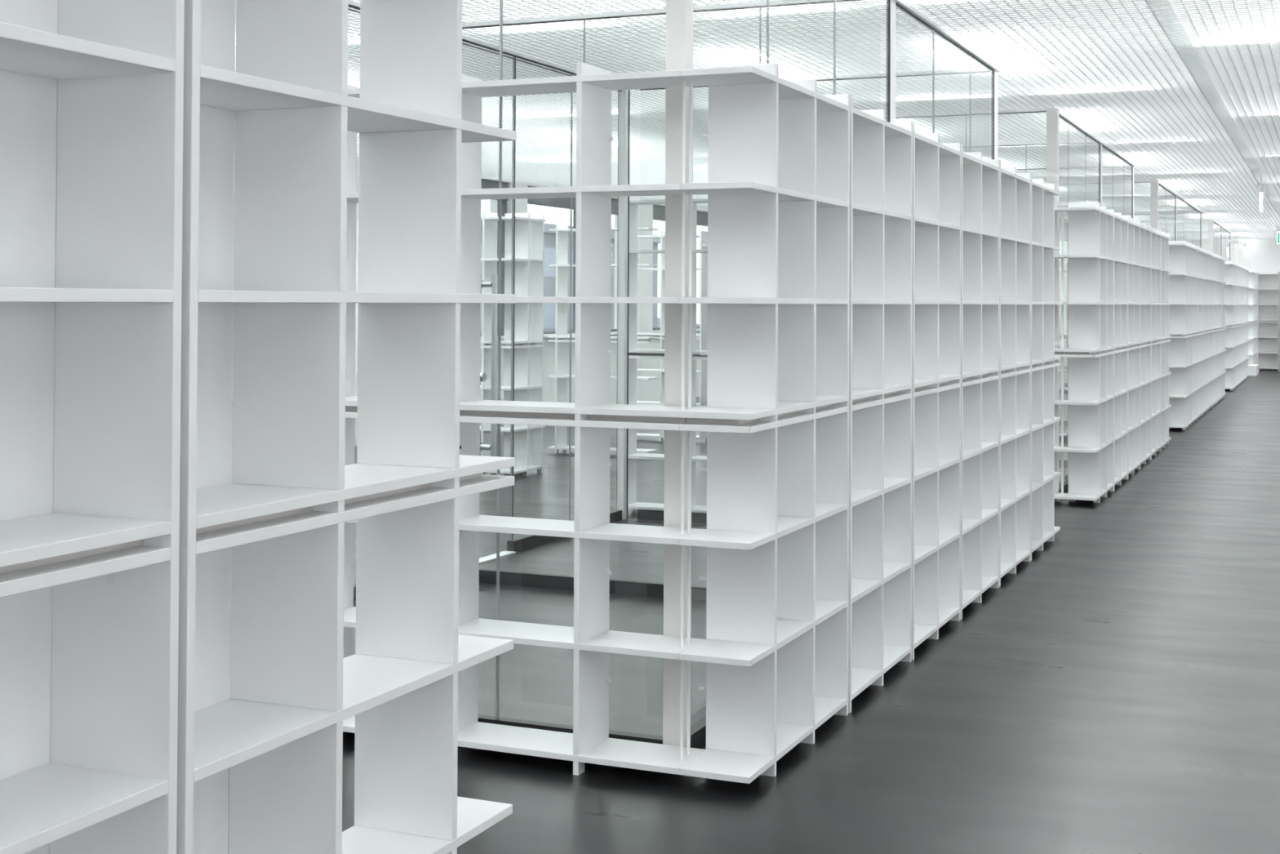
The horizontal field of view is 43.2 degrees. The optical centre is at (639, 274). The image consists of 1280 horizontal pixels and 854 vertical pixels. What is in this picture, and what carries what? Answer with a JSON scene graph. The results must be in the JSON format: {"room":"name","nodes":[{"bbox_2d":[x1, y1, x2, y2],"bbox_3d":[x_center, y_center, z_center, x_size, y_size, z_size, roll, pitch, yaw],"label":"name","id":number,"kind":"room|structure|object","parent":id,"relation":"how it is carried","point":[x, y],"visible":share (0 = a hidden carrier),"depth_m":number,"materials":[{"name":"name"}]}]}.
{"room":"library","nodes":[
{"label":"library","id":0,"kind":"room"},
{"bbox_2d":[354,155,707,445],"bbox_3d":[-2.046,0.191,19.686,0.300,3.570,46.560,0,-1,23],"label":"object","id":1,"kind":"structure","parent":0,"point":[646,389],"depth_m":23.95,"materials":[{"name":"white paint"}]},
{"bbox_2d":[480,178,508,339],"bbox_3d":[-2.293,-0.206,18.733,0.280,1.950,3.400,0,-1,23],"label":"glass partition","id":2,"kind":"structure","parent":1,"relation":"in","point":[486,184],"depth_m":20.24,"materials":[{"name":"grey"}]},
{"bbox_2d":[527,186,641,337],"bbox_3d":[-0.774,-0.139,22.269,0.280,1.950,3.400,0,-1,23],"label":"glass partition","id":3,"kind":"structure","parent":1,"relation":"in","point":[560,202],"depth_m":22.04,"materials":[{"name":"grey"}]},
{"bbox_2d":[652,204,707,332],"bbox_3d":[0.864,-0.066,26.082,0.280,1.950,3.400,0,-1,23],"label":"glass partition","id":4,"kind":"structure","parent":1,"relation":"in","point":[659,211],"depth_m":25.01,"materials":[{"name":"grey"}]},
{"bbox_2d":[227,366,1279,853],"bbox_3d":[4.838,1.896,16.696,14.700,0.120,46.560,0,-1,23],"label":"floor","id":5,"kind":"structure","parent":0,"point":[1117,691],"depth_m":6.17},
{"bbox_2d":[0,0,184,853],"bbox_3d":[-1.024,0.407,2.144,0.250,2.308,0.954,0,-1,23],"label":"bookshelf","id":6,"kind":"object","parent":5,"relation":"on","point":[91,91],"visible":1,"depth_m":2.54,"materials":[{"name":"white laminate"}]},
{"bbox_2d":[229,84,359,733],"bbox_3d":[-1.089,0.468,5.752,0.954,2.308,0.238,0,-1,23],"label":"bookshelf","id":7,"kind":"object","parent":5,"relation":"on","point":[353,196],"visible":0.16,"depth_m":5.82,"materials":[{"name":"white laminate"}]},
{"bbox_2d":[176,0,516,853],"bbox_3d":[-0.613,0.425,3.099,0.250,2.308,1.126,0,-1,23],"label":"bookshelf","id":8,"kind":"object","parent":5,"relation":"on","point":[279,523],"visible":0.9,"depth_m":3.01,"materials":[{"name":"white laminate"}]},
{"bbox_2d":[348,0,630,600],"bbox_3d":[-1.177,0.147,8.964,0.066,3.059,5.425,0,-1,23],"label":"glass partition","id":9,"kind":"structure","parent":5,"relation":"on","point":[527,541],"depth_m":11.38,"materials":[{"name":"clear glass"}]},
{"bbox_2d":[479,274,515,564],"bbox_3d":[-0.926,0.176,9.451,0.157,3.020,0.900,0,-1,23],"label":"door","id":10,"kind":"structure","parent":9,"relation":"attached to","point":[494,284],"depth_m":9.45,"materials":[{"name":"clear glass"}]},
{"bbox_2d":[480,212,498,475],"bbox_3d":[-1.604,0.612,14.294,0.749,2.308,0.238,0,-1,23],"label":"bookshelf","id":11,"kind":"object","parent":5,"relation":"on","point":[489,225],"visible":0.37,"depth_m":14.12,"materials":[{"name":"white laminate"}]},
{"bbox_2d":[488,213,546,475],"bbox_3d":[-1.075,0.614,14.264,0.238,2.308,0.599,0,-1,23],"label":"bookshelf","id":12,"kind":"object","parent":5,"relation":"on","point":[529,345],"visible":0.79,"depth_m":14.25,"materials":[{"name":"white laminate"}]},
{"bbox_2d":[478,0,662,743],"bbox_3d":[-1.070,0.096,5.933,2.530,3.059,0.050,0,-1,23],"label":"glass partition","id":13,"kind":"structure","parent":5,"relation":"on","point":[495,719],"depth_m":5.67,"materials":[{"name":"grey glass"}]},
{"bbox_2d":[499,302,515,329],"bbox_3d":[-0.464,0.130,5.666,0.065,0.125,0.001,0,-1,23],"label":"sticker","id":14,"kind":"object","parent":13,"relation":"attached to","point":[500,303],"visible":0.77,"depth_m":5.67,"materials":[{"name":"grey plastic"}]},
{"bbox_2d":[457,62,707,775],"bbox_3d":[-0.224,0.466,5.391,0.865,2.308,0.256,0,-1,23],"label":"bookshelf","id":15,"kind":"object","parent":5,"relation":"on","point":[592,415],"visible":0.82,"depth_m":5.33,"materials":[{"name":"white laminate"}]},
{"bbox_2d":[547,224,657,453],"bbox_3d":[-0.375,0.651,16.225,1.099,2.308,0.238,0,-1,23],"label":"bookshelf","id":16,"kind":"object","parent":5,"relation":"on","point":[561,338],"visible":0.44,"depth_m":16.34,"materials":[{"name":"white laminate"}]},
{"bbox_2d":[462,0,864,601],"bbox_3d":[0.018,0.144,8.459,2.535,3.059,0.050,0,-1,23],"label":"glass partition","id":17,"kind":"structure","parent":5,"relation":"on","point":[626,587],"depth_m":8.53,"materials":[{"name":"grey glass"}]},
{"bbox_2d":[627,195,707,512],"bbox_3d":[0.351,0.575,11.585,0.954,2.308,0.238,0,-1,23],"label":"bookshelf","id":18,"kind":"object","parent":5,"relation":"on","point":[634,353],"visible":0.26,"depth_m":11.72,"materials":[{"name":"white laminate"}]},
{"bbox_2d":[636,231,707,443],"bbox_3d":[0.276,0.681,17.850,0.954,2.308,0.238,0,-1,23],"label":"bookshelf","id":19,"kind":"object","parent":5,"relation":"on","point":[702,336],"visible":0.37,"depth_m":17.72,"materials":[{"name":"white laminate"}]},
{"bbox_2d":[662,0,693,747],"bbox_3d":[0.129,0.092,5.418,0.096,3.059,0.096,0,-1,23],"label":"steel column","id":20,"kind":"structure","parent":5,"relation":"on","point":[679,13],"depth_m":5.38,"materials":[{"name":"white metal"}]},
{"bbox_2d":[678,62,849,783],"bbox_3d":[0.452,0.472,5.564,0.238,2.308,1.107,0,-1,23],"label":"bookshelf","id":21,"kind":"object","parent":5,"relation":"on","point":[775,419],"visible":1,"depth_m":5.32,"materials":[{"name":"white laminate"}]},
{"bbox_2d":[636,67,990,523],"bbox_3d":[1.127,0.192,10.953,2.465,3.059,0.050,0,-1,23],"label":"glass partition","id":22,"kind":"structure","parent":5,"relation":"on","point":[642,513],"depth_m":10.89,"materials":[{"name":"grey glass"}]},
{"bbox_2d":[690,0,999,748],"bbox_3d":[1.230,0.141,7.981,0.050,3.059,5.500,0,-1,23],"label":"glass partition","id":23,"kind":"structure","parent":5,"relation":"on","point":[698,730],"depth_m":8.07,"materials":[{"name":"clear glass"}]},
{"bbox_2d":[848,95,912,712],"bbox_3d":[0.868,0.490,6.532,0.238,2.308,0.954,0,-1,23],"label":"bookshelf","id":24,"kind":"object","parent":5,"relation":"on","point":[881,282],"visible":0.61,"depth_m":6.52,"materials":[{"name":"white laminate"}]},
{"bbox_2d":[911,122,960,660],"bbox_3d":[1.254,0.507,7.432,0.238,2.308,0.954,0,-1,23],"label":"bookshelf","id":25,"kind":"object","parent":5,"relation":"on","point":[936,166],"visible":0.56,"depth_m":7.41,"materials":[{"name":"white laminate"}]},
{"bbox_2d":[884,107,1046,152],"bbox_3d":[2.021,0.233,13.126,2.530,3.059,0.050,0,-1,23],"label":"glass partition","id":26,"kind":"structure","parent":5,"relation":"on","point":[1027,110],"depth_m":12.89,"materials":[{"name":"clear glass"}]},
{"bbox_2d":[960,143,999,619],"bbox_3d":[1.641,0.525,8.332,0.238,2.308,0.954,0,-1,23],"label":"bookshelf","id":27,"kind":"object","parent":5,"relation":"on","point":[980,178],"visible":0.45,"depth_m":8.32,"materials":[{"name":"white laminate"}]},
{"bbox_2d":[999,160,1031,586],"bbox_3d":[2.028,0.542,9.231,0.238,2.308,0.954,0,-1,23],"label":"bookshelf","id":28,"kind":"object","parent":5,"relation":"on","point":[1015,188],"visible":0.46,"depth_m":9.21,"materials":[{"name":"white laminate"}]},
{"bbox_2d":[963,139,1094,467],"bbox_3d":[3.065,0.279,15.550,2.535,3.059,0.050,0,-1,23],"label":"glass partition","id":29,"kind":"structure","parent":5,"relation":"on","point":[1065,461],"depth_m":15.30,"materials":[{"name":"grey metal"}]},
{"bbox_2d":[1030,173,1060,560],"bbox_3d":[2.435,0.560,10.195,0.250,2.308,1.126,0,-1,23],"label":"bookshelf","id":30,"kind":"object","parent":5,"relation":"on","point":[1042,364],"visible":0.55,"depth_m":10.07,"materials":[{"name":"white laminate"}]},
{"bbox_2d":[1046,107,1061,501],"bbox_3d":[3.220,0.229,12.611,0.109,3.059,0.109,0,-1,23],"label":"steel column","id":31,"kind":"structure","parent":5,"relation":"on","point":[1052,113],"depth_m":12.58,"materials":[{"name":"white metal"}]},
{"bbox_2d":[1016,164,1097,442],"bbox_3d":[4.170,0.328,18.123,2.535,3.059,0.050,0,-1,23],"label":"glass partition","id":32,"kind":"structure","parent":5,"relation":"on","point":[1065,437],"depth_m":17.87,"materials":[{"name":"clear glass"}]},
{"bbox_2d":[1054,207,1067,498],"bbox_3d":[2.876,0.603,12.606,0.865,2.308,0.238,0,-1,23],"label":"bookshelf","id":33,"kind":"object","parent":5,"relation":"on","point":[1058,352],"visible":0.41,"depth_m":12.42,"materials":[{"name":"white laminate"}]},
{"bbox_2d":[1058,238,1067,435],"bbox_3d":[4.532,0.709,18.342,0.954,2.308,0.238,0,-1,23],"label":"bookshelf","id":34,"kind":"object","parent":5,"relation":"on","point":[1065,336],"visible":0.02,"depth_m":18.13,"materials":[{"name":"white laminate"}]},
{"bbox_2d":[1063,203,1113,502],"bbox_3d":[3.555,0.609,12.787,0.238,2.308,1.107,0,-1,23],"label":"bookshelf","id":35,"kind":"object","parent":5,"relation":"on","point":[1090,352],"visible":1,"depth_m":12.52,"materials":[{"name":"white laminate"}]},
{"bbox_2d":[1043,180,1150,426],"bbox_3d":[5.131,0.371,20.365,2.530,3.059,0.050,0,-1,23],"label":"glass partition","id":36,"kind":"structure","parent":5,"relation":"on","point":[1065,422],"depth_m":20.22,"materials":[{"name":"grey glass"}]},
{"bbox_2d":[1058,110,1135,493],"bbox_3d":[4.319,0.278,15.170,0.050,3.059,5.430,0,-1,23],"label":"glass partition","id":37,"kind":"structure","parent":5,"relation":"on","point":[1115,172],"depth_m":15.91,"materials":[{"name":"clear glass"}]},
{"bbox_2d":[1058,213,1150,394],"bbox_3d":[8.077,0.501,27.217,2.535,3.059,0.050,0,-1,23],"label":"glass partition","id":38,"kind":"structure","parent":5,"relation":"on","point":[1065,391],"depth_m":27.52,"materials":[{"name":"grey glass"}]},
{"bbox_2d":[1113,209,1128,490],"bbox_3d":[3.971,0.628,13.755,0.238,2.308,0.954,0,-1,23],"label":"bookshelf","id":39,"kind":"object","parent":5,"relation":"on","point":[1120,222],"visible":0.38,"depth_m":13.72,"materials":[{"name":"white laminate"}]},
{"bbox_2d":[1127,215,1140,474],"bbox_3d":[4.358,0.645,14.655,0.238,2.308,0.954,0,-1,23],"label":"bookshelf","id":40,"kind":"object","parent":5,"relation":"on","point":[1133,226],"visible":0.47,"depth_m":14.62,"materials":[{"name":"white laminate"}]},
{"bbox_2d":[1064,219,1208,386],"bbox_3d":[9.022,0.543,29.423,2.530,3.059,0.050,0,-1,23],"label":"glass partition","id":41,"kind":"structure","parent":5,"relation":"on","point":[1065,384],"depth_m":29.38,"materials":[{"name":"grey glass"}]},
{"bbox_2d":[1140,223,1151,464],"bbox_3d":[4.744,0.662,15.555,0.238,2.308,0.954,0,-1,23],"label":"bookshelf","id":42,"kind":"object","parent":5,"relation":"on","point":[1145,230],"visible":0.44,"depth_m":15.52,"materials":[{"name":"white laminate"}]},
{"bbox_2d":[1150,178,1158,229],"bbox_3d":[6.282,0.365,19.740,0.109,3.059,0.109,0,-1,23],"label":"steel column","id":43,"kind":"structure","parent":5,"relation":"on","point":[1153,183],"depth_m":19.73,"materials":[{"name":"white paint"}]},
{"bbox_2d":[1151,226,1160,459],"bbox_3d":[5.131,0.679,16.455,0.238,2.308,0.954,0,-1,23],"label":"bookshelf","id":44,"kind":"object","parent":5,"relation":"on","point":[1155,233],"visible":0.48,"depth_m":16.42,"materials":[{"name":"white laminate"}]},
{"bbox_2d":[1160,230,1171,451],"bbox_3d":[5.538,0.698,17.418,0.250,2.308,1.126,0,-1,23],"label":"bookshelf","id":45,"kind":"object","parent":5,"relation":"on","point":[1165,238],"visible":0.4,"depth_m":17.29,"materials":[{"name":"white laminate"}]},
{"bbox_2d":[1166,240,1191,430],"bbox_3d":[6.670,0.748,20.038,0.238,2.308,1.107,0,-1,23],"label":"bookshelf","id":46,"kind":"object","parent":5,"relation":"on","point":[1180,251],"visible":0.75,"depth_m":19.76,"materials":[{"name":"white laminate"}]},
{"bbox_2d":[1158,181,1203,248],"bbox_3d":[7.833,0.434,23.350,0.050,3.059,7.500,0,-1,23],"label":"glass partition","id":47,"kind":"structure","parent":5,"relation":"on","point":[1173,208],"depth_m":22.74,"materials":[{"name":"clear glass"}]},
{"bbox_2d":[1191,244,1198,422],"bbox_3d":[7.087,0.766,21.006,0.238,2.308,0.954,0,-1,23],"label":"bookshelf","id":48,"kind":"object","parent":5,"relation":"on","point":[1194,248],"visible":0.34,"depth_m":20.97,"materials":[{"name":"white laminate"}]},
{"bbox_2d":[1197,245,1203,420],"bbox_3d":[7.473,0.783,21.906,0.238,2.308,0.954,0,-1,23],"label":"bookshelf","id":49,"kind":"object","parent":5,"relation":"on","point":[1200,251],"visible":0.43,"depth_m":21.87,"materials":[{"name":"white laminate"}]},
{"bbox_2d":[1203,249,1208,415],"bbox_3d":[7.860,0.800,22.806,0.238,2.308,0.954,0,-1,23],"label":"bookshelf","id":50,"kind":"object","parent":5,"relation":"on","point":[1206,403],"visible":0.35,"depth_m":22.77,"materials":[{"name":"white laminate"}]},
{"bbox_2d":[1208,250,1213,411],"bbox_3d":[8.246,0.817,23.706,0.238,2.308,0.954,0,-1,23],"label":"bookshelf","id":51,"kind":"object","parent":5,"relation":"on","point":[1210,254],"visible":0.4,"depth_m":23.67,"materials":[{"name":"white laminate"}]},
{"bbox_2d":[1208,218,1213,253],"bbox_3d":[10.162,0.537,28.770,0.109,3.059,0.109,0,-1,23],"label":"steel column","id":52,"kind":"structure","parent":5,"relation":"on","point":[1211,221],"depth_m":28.76,"materials":[{"name":"white paint"}]},
{"bbox_2d":[1213,253,1217,405],"bbox_3d":[8.633,0.834,24.605,0.238,2.308,0.954,0,-1,23],"label":"bookshelf","id":53,"kind":"object","parent":5,"relation":"on","point":[1215,256],"visible":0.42,"depth_m":24.57,"materials":[{"name":"white laminate"}]},
{"bbox_2d":[1217,254,1222,401],"bbox_3d":[9.019,0.852,25.505,0.238,2.308,0.954,0,-1,23],"label":"bookshelf","id":54,"kind":"object","parent":5,"relation":"on","point":[1219,258],"visible":0.34,"depth_m":25.47,"materials":[{"name":"white laminate"}]},
{"bbox_2d":[1213,220,1231,261],"bbox_3d":[11.356,0.590,31.549,0.050,3.059,5.650,0,-1,23],"label":"glass partition","id":55,"kind":"structure","parent":5,"relation":"on","point":[1222,236],"depth_m":31.68,"materials":[{"name":"clear glass"}]},
{"bbox_2d":[1221,256,1226,399],"bbox_3d":[9.427,0.870,26.469,0.250,2.308,1.126,0,-1,23],"label":"bookshelf","id":56,"kind":"object","parent":5,"relation":"on","point":[1223,260],"visible":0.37,"depth_m":26.32,"materials":[{"name":"white laminate"}]},
{"bbox_2d":[1225,261,1235,391],"bbox_3d":[10.550,0.919,29.068,0.238,2.308,1.107,0,-1,23],"label":"bookshelf","id":57,"kind":"object","parent":5,"relation":"on","point":[1230,332],"visible":0.57,"depth_m":28.77,"materials":[{"name":"white laminate"}]},
{"bbox_2d":[1234,236,1238,263],"bbox_3d":[13.339,0.678,36.165,0.109,3.059,0.109,0,-1,23],"label":"steel column","id":58,"kind":"structure","parent":5,"relation":"on","point":[1236,238],"depth_m":36.15,"materials":[{"name":"white paint"}]},
{"bbox_2d":[1235,262,1238,386],"bbox_3d":[10.966,0.938,30.037,0.238,2.308,0.954,0,-1,23],"label":"bookshelf","id":59,"kind":"object","parent":5,"relation":"on","point":[1236,264],"visible":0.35,"depth_m":30.39,"materials":[{"name":"white laminate"}]},
{"bbox_2d":[1238,264,1241,385],"bbox_3d":[11.353,0.955,30.936,0.238,2.308,0.954,0,-1,23],"label":"bookshelf","id":60,"kind":"object","parent":5,"relation":"on","point":[1239,265],"visible":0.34,"depth_m":30.90,"materials":[{"name":"white laminate"}]},
{"bbox_2d":[1240,265,1244,382],"bbox_3d":[11.739,0.972,31.836,0.238,2.308,0.954,0,-1,23],"label":"bookshelf","id":61,"kind":"object","parent":5,"relation":"on","point":[1242,266],"visible":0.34,"depth_m":32.19,"materials":[{"name":"white laminate"}]},
{"bbox_2d":[1244,266,1246,380],"bbox_3d":[12.126,0.989,32.736,0.238,2.308,0.954,0,-1,23],"label":"bookshelf","id":62,"kind":"object","parent":5,"relation":"on","point":[1245,268],"visible":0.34,"depth_m":33.10,"materials":[{"name":"white laminate"}]},
{"bbox_2d":[1246,267,1248,378],"bbox_3d":[12.533,1.008,33.700,0.250,2.308,1.126,0,-1,23],"label":"bookshelf","id":63,"kind":"object","parent":5,"relation":"on","point":[1247,270],"visible":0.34,"depth_m":33.70,"materials":[{"name":"white laminate"}]},
{"bbox_2d":[1248,270,1254,364],"bbox_3d":[13.656,1.057,36.298,0.238,2.308,1.107,0,-1,23],"label":"bookshelf","id":64,"kind":"object","parent":5,"relation":"on","point":[1251,273],"visible":0.34,"depth_m":36.00,"materials":[{"name":"white laminate"}]},
{"bbox_2d":[1254,271,1257,364],"bbox_3d":[14.095,1.077,37.334,0.250,2.308,1.126,0,-1,23],"label":"bookshelf","id":65,"kind":"object","parent":5,"relation":"on","point":[1255,273],"visible":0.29,"depth_m":37.20,"materials":[{"name":"white laminate"}]},
{"bbox_2d":[1257,271,1279,370],"bbox_3d":[14.648,1.085,37.691,0.460,2.308,0.250,0,-1,23],"label":"bookshelf","id":66,"kind":"object","parent":5,"relation":"on","point":[1268,282],"visible":0.88,"depth_m":37.77,"materials":[{"name":"white laminate"}]},
{"bbox_2d":[1279,271,1279,371],"bbox_3d":[15.084,1.084,37.504,0.460,2.308,0.250,0,-1,23],"label":"bookshelf","id":67,"kind":"object","parent":5,"relation":"on","point":[1279,272],"visible":1,"depth_m":37.48,"materials":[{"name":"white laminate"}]},
{"bbox_3d":[13.307,2.175,35.301,0.330,0.036,0.900,0,-1,23],"label":"board","id":68,"kind":"object","parent":5,"relation":"on","visible":0},
{"bbox_3d":[13.319,2.138,35.297,0.318,0.036,0.900,0,-1,23],"label":"board","id":69,"kind":"object","parent":68,"relation":"on","visible":0},
{"bbox_3d":[13.330,2.101,35.293,0.306,0.036,0.900,0,-1,23],"label":"board","id":70,"kind":"object","parent":69,"relation":"on","visible":0},
{"bbox_3d":[13.308,2.065,35.303,0.330,0.036,0.900,0,-1,23],"label":"board","id":71,"kind":"object","parent":70,"relation":"on","visible":0},
{"bbox_3d":[13.319,2.029,35.299,0.318,0.036,0.900,0,-1,23],"label":"board","id":72,"kind":"object","parent":71,"relation":"on","visible":0},
{"bbox_2d":[1248,364,1258,367],"bbox_3d":[13.330,1.992,35.295,0.306,0.036,0.900,0,-1,23],"label":"board","id":73,"kind":"object","parent":72,"relation":"on","point":[1249,365],"visible":0.58,"depth_m":35.08,"materials":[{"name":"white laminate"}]},
{"bbox_2d":[235,0,1279,241],"bbox_3d":[4.852,-1.228,16.749,14.701,0.016,46.560,0,-1,23],"label":"ceiling","id":74,"kind":"structure","parent":0,"point":[1111,67],"depth_m":10.79,"materials":[{"name":"grey"}]},
{"bbox_2d":[1146,0,1215,96],"bbox_3d":[6.075,-1.244,16.224,0.108,0.026,46.560,0,-1,23],"label":"trim","id":75,"kind":"structure","parent":74,"relation":"attached to","point":[1155,0],"depth_m":9.01,"materials":[{"name":"white metal"}]},
{"bbox_2d":[1242,235,1246,257],"bbox_3d":[13.471,-0.624,36.025,0.070,0.458,0.340,0,-1,23],"label":"exit sign","id":76,"kind":"object","parent":74,"relation":"hanging from","point":[1244,244],"visible":1,"depth_m":35.88,"materials":[{"name":"white plastic"}]},
{"bbox_2d":[1257,173,1264,212],"bbox_3d":[7.257,-0.955,18.889,0.070,0.438,0.340,0,-1,23],"label":"exit sign","id":77,"kind":"object","parent":74,"relation":"hanging from","point":[1260,188],"visible":1,"depth_m":18.74,"materials":[{"name":"white plastic"}]},
{"bbox_2d":[1276,226,1279,244],"bbox_3d":[11.157,-0.763,27.878,0.340,0.478,0.070,0,-1,23],"label":"exit sign","id":78,"kind":"object","parent":74,"relation":"hanging from","point":[1277,227],"visible":1,"depth_m":27.91,"materials":[{"name":"white plastic"}]},
{"bbox_2d":[1058,239,1279,370],"bbox_3d":[14.073,0.580,38.203,14.700,3.570,0.200,0,-1,23],"label":"wall","id":79,"kind":"structure","parent":0,"point":[1261,255],"depth_m":38.00,"materials":[{"name":"white paint"}]},
{"label":"outside","id":80,"kind":"structure","parent":0,"visible":0},
{"bbox_3d":[-30.093,2.758,56.418,80.150,0.200,140.000,0,-1,23],"label":"ground","id":81,"kind":"structure","parent":80,"visible":0},
{"bbox_2d":[480,216,660,333],"bbox_3d":[-7.569,0.456,53.317,6.600,4.500,28.600,0,-1,23],"label":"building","id":82,"kind":"structure","parent":81,"relation":"on","point":[549,237],"depth_m":56.36,"materials":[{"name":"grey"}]},
{"bbox_2d":[657,317,699,327],"bbox_3d":[-26.444,-0.254,58.282,26.600,5.920,106.200,0,-1,23],"label":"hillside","id":83,"kind":"structure","parent":81,"relation":"on","point":[659,318],"depth_m":99.15,"materials":[{"name":"white"}]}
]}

